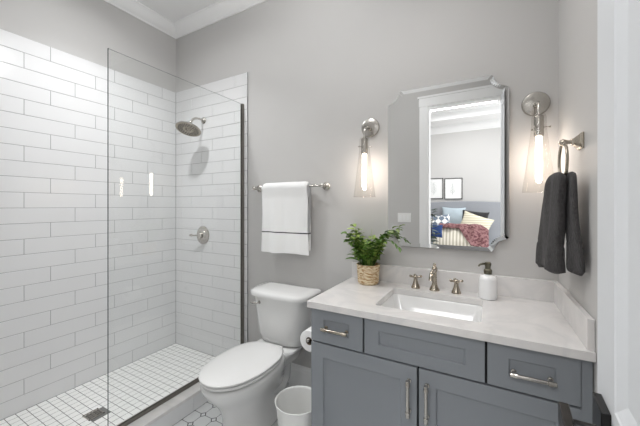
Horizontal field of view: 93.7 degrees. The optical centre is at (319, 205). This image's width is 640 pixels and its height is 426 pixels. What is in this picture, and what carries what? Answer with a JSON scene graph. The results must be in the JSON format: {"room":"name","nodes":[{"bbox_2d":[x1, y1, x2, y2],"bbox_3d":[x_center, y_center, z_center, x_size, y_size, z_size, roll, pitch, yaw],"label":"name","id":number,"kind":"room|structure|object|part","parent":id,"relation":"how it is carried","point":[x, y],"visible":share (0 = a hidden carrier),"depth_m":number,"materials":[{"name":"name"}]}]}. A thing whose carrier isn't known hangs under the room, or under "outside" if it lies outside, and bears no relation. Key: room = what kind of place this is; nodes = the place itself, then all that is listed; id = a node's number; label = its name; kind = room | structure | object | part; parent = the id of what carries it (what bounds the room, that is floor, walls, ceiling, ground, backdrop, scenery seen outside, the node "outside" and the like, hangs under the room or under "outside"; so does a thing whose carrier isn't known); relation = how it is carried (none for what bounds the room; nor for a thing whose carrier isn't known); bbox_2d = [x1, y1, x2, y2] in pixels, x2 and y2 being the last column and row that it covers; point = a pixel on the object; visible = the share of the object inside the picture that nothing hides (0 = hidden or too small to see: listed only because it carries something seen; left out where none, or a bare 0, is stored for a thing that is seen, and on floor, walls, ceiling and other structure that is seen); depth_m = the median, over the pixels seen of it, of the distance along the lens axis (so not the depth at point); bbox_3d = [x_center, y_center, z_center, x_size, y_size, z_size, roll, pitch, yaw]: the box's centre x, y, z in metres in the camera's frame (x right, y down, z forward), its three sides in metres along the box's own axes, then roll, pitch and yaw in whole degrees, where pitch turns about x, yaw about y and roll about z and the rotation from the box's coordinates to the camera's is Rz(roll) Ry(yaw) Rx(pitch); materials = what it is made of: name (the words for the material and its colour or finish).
{"room":"bathroom","nodes":[
{"label":"bathroom","id":0,"kind":"room"},
{"bbox_2d":[0,0,175,420],"bbox_3d":[-1.937,-0.190,2.123,0.110,3.300,2.166,0,0,29],"label":"wall","id":1,"kind":"structure","parent":0,"point":[53,53],"depth_m":2.25,"materials":[{"name":"white tile"}]},
{"bbox_2d":[104,0,175,38],"bbox_3d":[-1.856,-1.692,2.089,0.085,0.095,1.946,0,0,29],"label":"trim","id":2,"kind":"structure","parent":1,"relation":"attached to","point":[134,8],"depth_m":2.65,"materials":[{"name":"white paint"}]},
{"bbox_2d":[0,343,291,425],"bbox_3d":[-0.614,1.393,1.330,2.993,0.093,2.066,0,0,29],"label":"floor","id":3,"kind":"structure","parent":0,"point":[134,386],"depth_m":2.13,"materials":[{"name":"tile"}]},
{"bbox_2d":[82,408,104,420],"bbox_3d":[-1.463,1.347,1.938,0.088,0.005,0.088,0,0,29],"label":"shower drain","id":4,"kind":"object","parent":3,"relation":"on","point":[96,409],"visible":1,"depth_m":1.94,"materials":[{"name":"silver metal"}]},
{"bbox_2d":[115,377,206,425],"bbox_3d":[-1.094,1.300,1.665,0.145,0.119,1.925,0,0,29],"label":"shower curb","id":5,"kind":"object","parent":3,"relation":"on","point":[178,407],"visible":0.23,"depth_m":1.88,"materials":[{"name":"white stone"}]},
{"bbox_2d":[107,48,243,425],"bbox_3d":[-0.895,0.194,2.068,0.022,2.092,1.028,0,0,29],"label":"screen","id":6,"kind":"object","parent":5,"relation":"on","point":[173,394],"visible":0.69,"depth_m":1.97,"materials":[{"name":"clear glass"}]},
{"bbox_2d":[198,281,321,425],"bbox_3d":[-0.393,0.974,1.910,0.490,0.772,0.824,0,0,29],"label":"toilet","id":7,"kind":"object","parent":3,"relation":"on","point":[244,381],"visible":0.9,"depth_m":1.84,"materials":[{"name":"white ceramic"}]},
{"bbox_3d":[-0.462,0.926,1.786,0.370,0.018,0.540,0,0,29],"label":"lid","id":8,"kind":"part","parent":7,"relation":"part of","materials":[{"name":"white plastic"}]},
{"bbox_3d":[-0.462,0.950,1.786,0.364,0.017,0.527,0,0,29],"label":"seat","id":9,"kind":"part","parent":7,"relation":"part of","materials":[{"name":"white plastic"}]},
{"bbox_3d":[-0.414,1.161,1.872,0.364,0.398,0.732,0,0,29],"label":"bowl","id":10,"kind":"part","parent":7,"relation":"part of","materials":[{"name":"white ceramic"}]},
{"bbox_3d":[-0.259,0.800,2.150,0.444,0.324,0.263,0,0,29],"label":"tank","id":11,"kind":"part","parent":7,"relation":"part of","materials":[{"name":"white ceramic"}]},
{"bbox_3d":[-0.263,0.613,2.144,0.490,0.050,0.289,0,0,29],"label":"tank lid","id":12,"kind":"part","parent":7,"relation":"part of","materials":[{"name":"white ceramic"}]},
{"bbox_2d":[275,386,310,425],"bbox_3d":[-0.124,1.218,1.671,0.255,0.285,0.255,0,0,29],"label":"waste bin","id":13,"kind":"object","parent":3,"relation":"on","point":[293,403],"visible":0.73,"depth_m":1.76,"materials":[{"name":"white plastic"}]},
{"bbox_2d":[311,308,592,425],"bbox_3d":[0.563,0.937,1.502,1.096,0.846,0.616,0,0,29],"label":"vanity cabinet","id":14,"kind":"object","parent":3,"relation":"on","point":[365,372],"visible":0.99,"depth_m":1.26,"materials":[{"name":"grey paint"}]},
{"bbox_3d":[0.070,0.608,1.455,0.138,0.019,0.042,0,0,29],"label":"handle","id":15,"kind":"part","parent":14,"relation":"part of","materials":[{"name":"silver metal"}]},
{"bbox_3d":[0.082,0.600,1.477,0.279,0.167,0.020,0,0,29],"label":"drawer","id":16,"kind":"part","parent":14,"relation":"part of","materials":[{"name":"grey paint"}]},
{"bbox_3d":[0.189,0.967,1.417,0.524,0.551,0.020,0,0,29],"label":"door","id":17,"kind":"part","parent":14,"relation":"part of","materials":[{"name":"grey paint"}]},
{"bbox_3d":[0.375,0.818,1.278,0.019,0.156,0.042,0,0,29],"label":"handle","id":18,"kind":"part","parent":14,"relation":"part of","materials":[{"name":"silver metal"}]},
{"bbox_3d":[0.439,0.878,1.294,1.046,0.728,0.004,0,0,29],"label":"frame","id":19,"kind":"part","parent":14,"relation":"part of","materials":[{"name":"grey wood"}]},
{"bbox_3d":[0.440,0.818,1.242,0.019,0.156,0.042,0,0,29],"label":"handle","id":20,"kind":"part","parent":14,"relation":"part of","materials":[{"name":"silver metal"}]},
{"bbox_2d":[307,261,595,362],"bbox_3d":[0.564,0.445,1.512,1.110,0.137,0.599,0,0,29],"label":"countertop","id":21,"kind":"structure","parent":14,"relation":"on","point":[539,315],"depth_m":1.38,"materials":[{"name":"white stone"}]},
{"bbox_2d":[341,224,401,285],"bbox_3d":[0.320,0.299,1.846,0.372,0.364,0.291,0,0,29],"label":"potted plant","id":22,"kind":"object","parent":21,"relation":"on","point":[367,255],"visible":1,"depth_m":1.82,"materials":[{"name":"green plant"}]},
{"bbox_3d":[0.300,0.420,1.868,0.146,0.122,0.146,0,0,29],"label":"basket pot","id":23,"kind":"part","parent":22,"relation":"part of","materials":[{"name":"beige wicker"}]},
{"bbox_2d":[381,294,481,321],"bbox_3d":[0.550,0.581,1.500,0.502,0.134,0.391,0,0,29],"label":"sink","id":24,"kind":"object","parent":21,"relation":"in","point":[470,312],"visible":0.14,"depth_m":1.64,"materials":[{"name":"white ceramic"}]},
{"bbox_2d":[409,263,462,293],"bbox_3d":[0.632,0.404,1.665,0.289,0.155,0.173,0,0,29],"label":"faucet","id":25,"kind":"object","parent":21,"relation":"on","point":[433,273],"visible":1,"depth_m":1.70,"materials":[{"name":"silver metal"}]},
{"bbox_3d":[0.562,0.442,1.762,0.050,0.078,0.050,0,0,29],"label":"handle","id":26,"kind":"part","parent":25,"relation":"part of","materials":[{"name":"silver metal"}]},
{"bbox_3d":[0.621,0.376,1.654,0.023,0.052,0.143,0,0,29],"label":"spout","id":27,"kind":"part","parent":25,"relation":"part of","materials":[{"name":"silver metal"}]},
{"bbox_3d":[0.654,0.404,1.714,0.056,0.155,0.056,0,0,29],"label":"spout","id":28,"kind":"part","parent":25,"relation":"part of","materials":[{"name":"silver metal"}]},
{"bbox_3d":[0.752,0.442,1.656,0.050,0.078,0.050,0,0,29],"label":"handle","id":29,"kind":"part","parent":25,"relation":"part of","materials":[{"name":"silver metal"}]},
{"bbox_3d":[0.752,0.414,1.656,0.057,0.019,0.057,0,0,-36],"label":"cross handle","id":30,"kind":"part","parent":25,"relation":"part of","materials":[{"name":"silver metal"}]},
{"bbox_2d":[478,262,496,300],"bbox_3d":[0.872,0.386,1.563,0.088,0.191,0.084,0,0,29],"label":"soap dispenser","id":31,"kind":"object","parent":21,"relation":"on","point":[487,281],"visible":1,"depth_m":1.53,"materials":[{"name":"white ceramic"}]},
{"bbox_2d":[479,274,496,300],"bbox_3d":[0.874,0.416,1.562,0.084,0.130,0.084,0,0,29],"label":"bottle","id":32,"kind":"object","parent":31,"relation":"attached to","point":[487,282],"depth_m":1.53,"materials":[{"name":"white ceramic"}]},
{"bbox_3d":[0.659,0.967,1.155,0.535,0.551,0.020,0,0,29],"label":"door","id":33,"kind":"part","parent":14,"relation":"part of","materials":[{"name":"grey paint"}]},
{"bbox_3d":[0.758,0.615,1.072,0.138,0.019,0.042,0,0,29],"label":"handle","id":34,"kind":"part","parent":14,"relation":"part of","materials":[{"name":"silver metal"}]},
{"bbox_3d":[0.770,0.600,1.093,0.281,0.167,0.020,0,0,29],"label":"drawer","id":35,"kind":"part","parent":14,"relation":"part of","materials":[{"name":"grey paint"}]},
{"bbox_2d":[136,0,220,21],"bbox_3d":[-0.614,-1.790,1.330,2.993,0.100,2.066,0,0,29],"label":"ceiling","id":36,"kind":"structure","parent":0,"point":[173,10],"depth_m":2.62,"materials":[{"name":"white paint"}]},
{"bbox_2d":[176,0,557,367],"bbox_3d":[-0.090,-0.190,2.272,2.993,3.300,0.110,0,0,29],"label":"wall","id":37,"kind":"structure","parent":0,"point":[307,75],"depth_m":2.16,"materials":[{"name":"grey paint"}]},
{"bbox_2d":[175,117,205,136],"bbox_3d":[-1.130,-0.719,2.637,0.213,0.190,0.262,0,0,29],"label":"shower","id":38,"kind":"object","parent":37,"relation":"attached to","point":[186,128],"visible":1,"depth_m":2.61,"materials":[{"name":"silver metal"}]},
{"bbox_3d":[-1.104,-0.762,2.684,0.019,0.069,0.137,0,0,29],"label":"arm","id":39,"kind":"part","parent":38,"relation":"part of","materials":[{"name":"silver metal"}]},
{"bbox_2d":[189,226,209,243],"bbox_3d":[-1.099,0.267,2.725,0.183,0.166,0.078,0,0,29],"label":"shower valve","id":40,"kind":"object","parent":37,"relation":"attached to","point":[202,235],"visible":1,"depth_m":2.73,"materials":[{"name":"silver metal"}]},
{"bbox_2d":[174,0,267,38],"bbox_3d":[-0.133,-1.692,2.195,2.993,0.095,0.085,0,0,29],"label":"trim","id":41,"kind":"structure","parent":37,"relation":"attached to","point":[223,9],"depth_m":2.65,"materials":[{"name":"white paint"}]},
{"bbox_2d":[252,182,329,191],"bbox_3d":[-0.242,-0.142,2.258,0.674,0.060,0.082,0,0,29],"label":"towel bar","id":42,"kind":"object","parent":37,"relation":"attached to","point":[325,185],"visible":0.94,"depth_m":2.13,"materials":[{"name":"silver metal"}]},
{"bbox_3d":[-0.511,-0.142,2.407,0.060,0.060,0.082,0,0,29],"label":"post","id":43,"kind":"part","parent":42,"relation":"part of","materials":[{"name":"silver metal"}]},
{"bbox_2d":[261,181,310,255],"bbox_3d":[-0.256,0.088,2.230,0.415,0.529,0.077,0,0,29],"label":"bath towel","id":44,"kind":"object","parent":42,"relation":"hanging from","point":[286,206],"visible":1,"depth_m":2.19,"materials":[{"name":"white fabric"}]},
{"bbox_3d":[-0.257,-0.142,2.233,0.614,0.015,0.015,0,0,29],"label":"rail","id":45,"kind":"part","parent":42,"relation":"part of","materials":[{"name":"silver metal"}]},
{"bbox_3d":[0.026,-0.142,2.109,0.060,0.060,0.082,0,0,29],"label":"post","id":46,"kind":"part","parent":42,"relation":"part of","materials":[{"name":"silver metal"}]},
{"bbox_2d":[288,362,310,387],"bbox_3d":[-0.168,1.278,2.255,0.907,0.165,0.014,0,0,29],"label":"baseboard","id":47,"kind":"structure","parent":37,"relation":"attached to","point":[300,375],"depth_m":2.24,"materials":[{"name":"white paint"}]},
{"bbox_2d":[355,118,379,196],"bbox_3d":[0.290,-0.318,1.902,0.139,0.521,0.184,0,0,29],"label":"wall sconce","id":48,"kind":"object","parent":37,"relation":"attached to","point":[370,127],"visible":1,"depth_m":1.88,"materials":[{"name":"silver metal"}]},
{"bbox_3d":[0.279,-0.214,1.883,0.026,0.227,0.026,0,0,29],"label":"bulb","id":49,"kind":"part","parent":48,"relation":"part of","materials":[{"name":"white glass"}]},
{"bbox_2d":[358,137,371,153],"bbox_3d":[0.288,-0.378,1.878,0.074,0.104,0.086,0,0,29],"label":"socket","id":50,"kind":"object","parent":48,"relation":"attached to","point":[364,146],"depth_m":1.87,"materials":[{"name":"silver metal"}]},
{"bbox_3d":[0.301,-0.467,1.923,0.026,0.101,0.108,0,0,29],"label":"arm","id":51,"kind":"part","parent":48,"relation":"part of","materials":[{"name":"silver metal"}]},
{"bbox_2d":[388,75,508,251],"bbox_3d":[0.722,-0.232,1.755,0.652,0.960,0.020,0,0,29],"label":"mirror","id":52,"kind":"object","parent":37,"relation":"attached to","point":[448,143],"visible":0.98,"depth_m":1.72,"materials":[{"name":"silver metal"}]},
{"bbox_2d":[352,261,557,301],"bbox_3d":[0.704,0.428,1.765,1.110,0.105,0.020,0,0,29],"label":"backsplash","id":53,"kind":"structure","parent":37,"relation":"attached to","point":[517,287],"depth_m":1.68,"materials":[{"name":"white stone"}]},
{"bbox_2d":[558,0,596,392],"bbox_3d":[0.761,-0.190,0.621,0.100,3.300,2.166,0,0,29],"label":"wall","id":54,"kind":"structure","parent":0,"point":[577,19],"depth_m":1.12,"materials":[{"name":"grey paint"}]},
{"bbox_2d":[521,92,553,191],"bbox_3d":[1.068,-0.328,1.469,0.139,0.521,0.184,0,0,29],"label":"wall sconce","id":55,"kind":"object","parent":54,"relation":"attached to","point":[535,104],"visible":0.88,"depth_m":1.45,"materials":[{"name":"silver metal"}]},
{"bbox_3d":[1.080,-0.476,1.490,0.026,0.101,0.108,0,0,29],"label":"arm","id":56,"kind":"part","parent":55,"relation":"part of","materials":[{"name":"silver metal"}]},
{"bbox_3d":[1.058,-0.225,1.450,0.026,0.227,0.026,0,0,29],"label":"bulb","id":57,"kind":"part","parent":55,"relation":"part of","materials":[{"name":"white glass"}]},
{"bbox_2d":[531,114,550,136],"bbox_3d":[1.066,-0.388,1.445,0.074,0.104,0.086,0,0,29],"label":"socket","id":58,"kind":"object","parent":55,"relation":"attached to","point":[538,126],"depth_m":1.43,"materials":[{"name":"silver metal"}]},
{"bbox_2d":[558,132,583,176],"bbox_3d":[0.955,-0.185,1.145,0.070,0.177,0.150,0,0,29],"label":"towel ring","id":59,"kind":"object","parent":54,"relation":"attached to","point":[577,142],"visible":0.83,"depth_m":1.12,"materials":[{"name":"silver metal"}]},
{"bbox_2d":[535,171,585,275],"bbox_3d":[0.937,0.068,1.185,0.116,0.396,0.284,0,0,29],"label":"hand towel","id":60,"kind":"object","parent":59,"relation":"hanging from","point":[559,212],"visible":1,"depth_m":1.11,"materials":[{"name":"grey fabric"}]},
{"bbox_3d":[0.971,-0.244,1.136,0.034,0.060,0.060,0,0,29],"label":"wall plate","id":61,"kind":"part","parent":59,"relation":"part of","materials":[{"name":"silver metal"}]},
{"bbox_3d":[-1.085,-0.190,0.484,2.993,3.100,0.130,0,0,29],"label":"wall","id":62,"kind":"structure","parent":0,"visible":0},
{"bbox_2d":[558,0,639,425],"bbox_3d":[0.339,0.082,0.221,0.165,2.533,0.786,0,0,29],"label":"door","id":63,"kind":"structure","parent":62,"relation":"in","point":[616,402],"depth_m":0.46,"materials":[{"name":"white paint"}]},
{"bbox_3d":[0.429,0.380,0.486,0.056,0.040,0.130,0,0,33],"label":"lever","id":64,"kind":"part","parent":63,"relation":"part of","materials":[{"name":"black metal"}]},
{"bbox_3d":[0.003,0.748,1.724,0.097,0.044,0.173,0,0,29],"label":"toilet paper holder","id":65,"kind":"object","parent":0,"visible":0},
{"bbox_2d":[300,327,311,351],"bbox_3d":[-0.037,0.758,1.726,0.120,0.120,0.100,0,0,29],"label":"toilet paper roll","id":66,"kind":"object","parent":65,"relation":"on","point":[306,334],"visible":0.37,"depth_m":1.69,"materials":[{"name":"paper"}]}
]}

